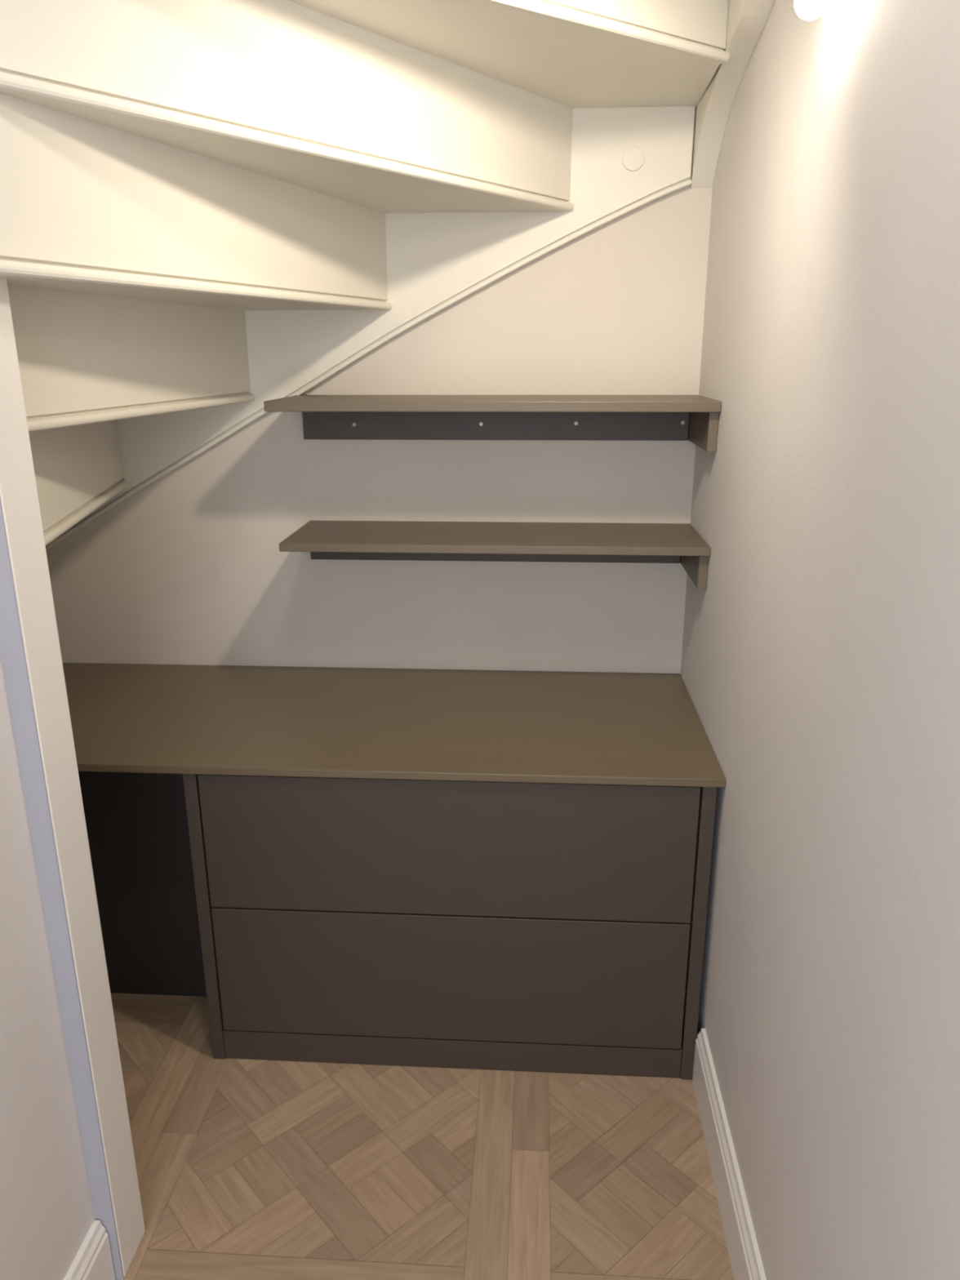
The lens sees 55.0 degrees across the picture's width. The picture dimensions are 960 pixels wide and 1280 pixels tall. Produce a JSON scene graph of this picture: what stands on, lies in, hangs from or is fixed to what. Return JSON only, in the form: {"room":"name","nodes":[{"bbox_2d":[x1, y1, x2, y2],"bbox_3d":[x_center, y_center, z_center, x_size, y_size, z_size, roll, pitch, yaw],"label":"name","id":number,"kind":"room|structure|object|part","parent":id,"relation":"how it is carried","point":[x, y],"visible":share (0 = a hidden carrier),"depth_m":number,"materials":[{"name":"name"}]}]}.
{"room":"under-stairs storage closet","nodes":[
{"label":"under-stairs storage closet","id":0,"kind":"room"},
{"bbox_2d":[0,649,95,1279],"bbox_3d":[-0.795,0.339,-0.071,0.100,2.500,2.764,1,17,3],"label":"wall","id":1,"kind":"structure","parent":0,"point":[46,1211],"depth_m":1.36,"materials":[{"name":"paint"}]},
{"bbox_2d":[63,1220,115,1279],"bbox_3d":[-0.732,1.467,0.278,0.020,0.138,2.761,1,17,3],"label":"baseboard","id":2,"kind":"structure","parent":1,"relation":"attached to","point":[93,1260],"depth_m":1.54,"materials":[{"name":"paint"}]},
{"bbox_2d":[46,159,712,673],"bbox_3d":[-0.511,-0.527,2.350,2.082,2.700,0.100,1,17,3],"label":"wall","id":3,"kind":"structure","parent":0,"point":[189,568],"depth_m":2.34,"materials":[{"name":"paint"}]},
{"bbox_2d":[263,395,721,452],"bbox_3d":[0.029,-0.500,2.114,0.973,0.106,0.298,1,17,3],"label":"wall shelf","id":4,"kind":"object","parent":3,"relation":"attached to","point":[694,419],"visible":0.98,"depth_m":2.22,"materials":[{"name":"brown wood"}]},
{"bbox_2d":[279,520,711,589],"bbox_3d":[0.036,-0.207,2.205,0.961,0.098,0.298,1,17,3],"label":"wall shelf","id":5,"kind":"object","parent":3,"relation":"attached to","point":[483,541],"visible":1,"depth_m":2.16,"materials":[{"name":"brown wood"}]},
{"bbox_2d":[110,992,733,1279],"bbox_3d":[-0.582,1.363,0.841,1.982,0.001,3.914,1,17,3],"label":"floor","id":6,"kind":"structure","parent":0,"point":[246,1169],"depth_m":1.83,"materials":[{"name":"brown wood"}]},
{"bbox_2d":[0,0,774,1279],"bbox_3d":[-0.505,-0.387,1.706,1.988,2.819,1.210,1,17,3],"label":"staircase","id":7,"kind":"structure","parent":6,"relation":"on","point":[211,211],"depth_m":1.56,"materials":[{"name":"paint"}]},
{"bbox_3d":[-0.673,-0.088,1.289,0.100,2.500,0.092,1,17,3],"label":"newel post","id":8,"kind":"part","parent":7,"relation":"part of","materials":[{"name":"paint"}]},
{"bbox_2d":[62,662,725,996],"bbox_3d":[-0.407,0.520,2.288,1.831,0.739,0.630,1,17,3],"label":"countertop","id":9,"kind":"structure","parent":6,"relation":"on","point":[137,728],"depth_m":2.17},
{"bbox_3d":[-0.953,0.547,2.238,0.707,0.721,0.018,1,17,3],"label":"modesty panel","id":10,"kind":"part","parent":9,"relation":"part of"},
{"bbox_2d":[182,773,717,1079],"bbox_3d":[-0.051,0.535,2.267,1.088,0.720,0.609,1,17,3],"label":"base cabinet","id":11,"kind":"object","parent":6,"relation":"on","point":[547,927],"visible":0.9,"depth_m":1.97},
{"bbox_3d":[-0.581,0.527,2.299,0.027,0.720,0.609,1,17,3],"label":"panel","id":12,"kind":"part","parent":11,"relation":"part of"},
{"bbox_3d":[-0.070,0.433,1.927,1.026,0.314,0.019,1,17,3],"label":"drawer","id":13,"kind":"part","parent":11,"relation":"part of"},
{"bbox_3d":[-0.069,0.739,2.023,1.026,0.318,0.019,1,17,3],"label":"drawer","id":14,"kind":"part","parent":11,"relation":"part of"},
{"bbox_3d":[0.478,0.544,2.235,0.028,0.720,0.609,1,17,3],"label":"panel","id":15,"kind":"part","parent":11,"relation":"part of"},
{"bbox_2d":[680,0,959,1279],"bbox_3d":[0.457,0.076,0.422,0.100,2.700,4.014,1,17,3],"label":"wall","id":16,"kind":"structure","parent":0,"point":[820,673],"depth_m":1.16,"materials":[{"name":"paint"}]},
{"bbox_2d":[692,1028,766,1279],"bbox_3d":[0.379,1.404,0.463,0.018,0.142,3.288,1,17,3],"label":"baseboard","id":17,"kind":"structure","parent":16,"relation":"attached to","point":[745,1260],"depth_m":1.72,"materials":[{"name":"paint"}]},
{"bbox_2d":[794,0,830,20],"bbox_3d":[0.434,-0.841,1.169,0.064,0.095,0.056,1,17,3],"label":"wall lamp","id":18,"kind":"object","parent":16,"relation":"attached to","point":[807,10],"visible":1,"depth_m":1.17,"materials":[{"name":"glass"}]}
]}

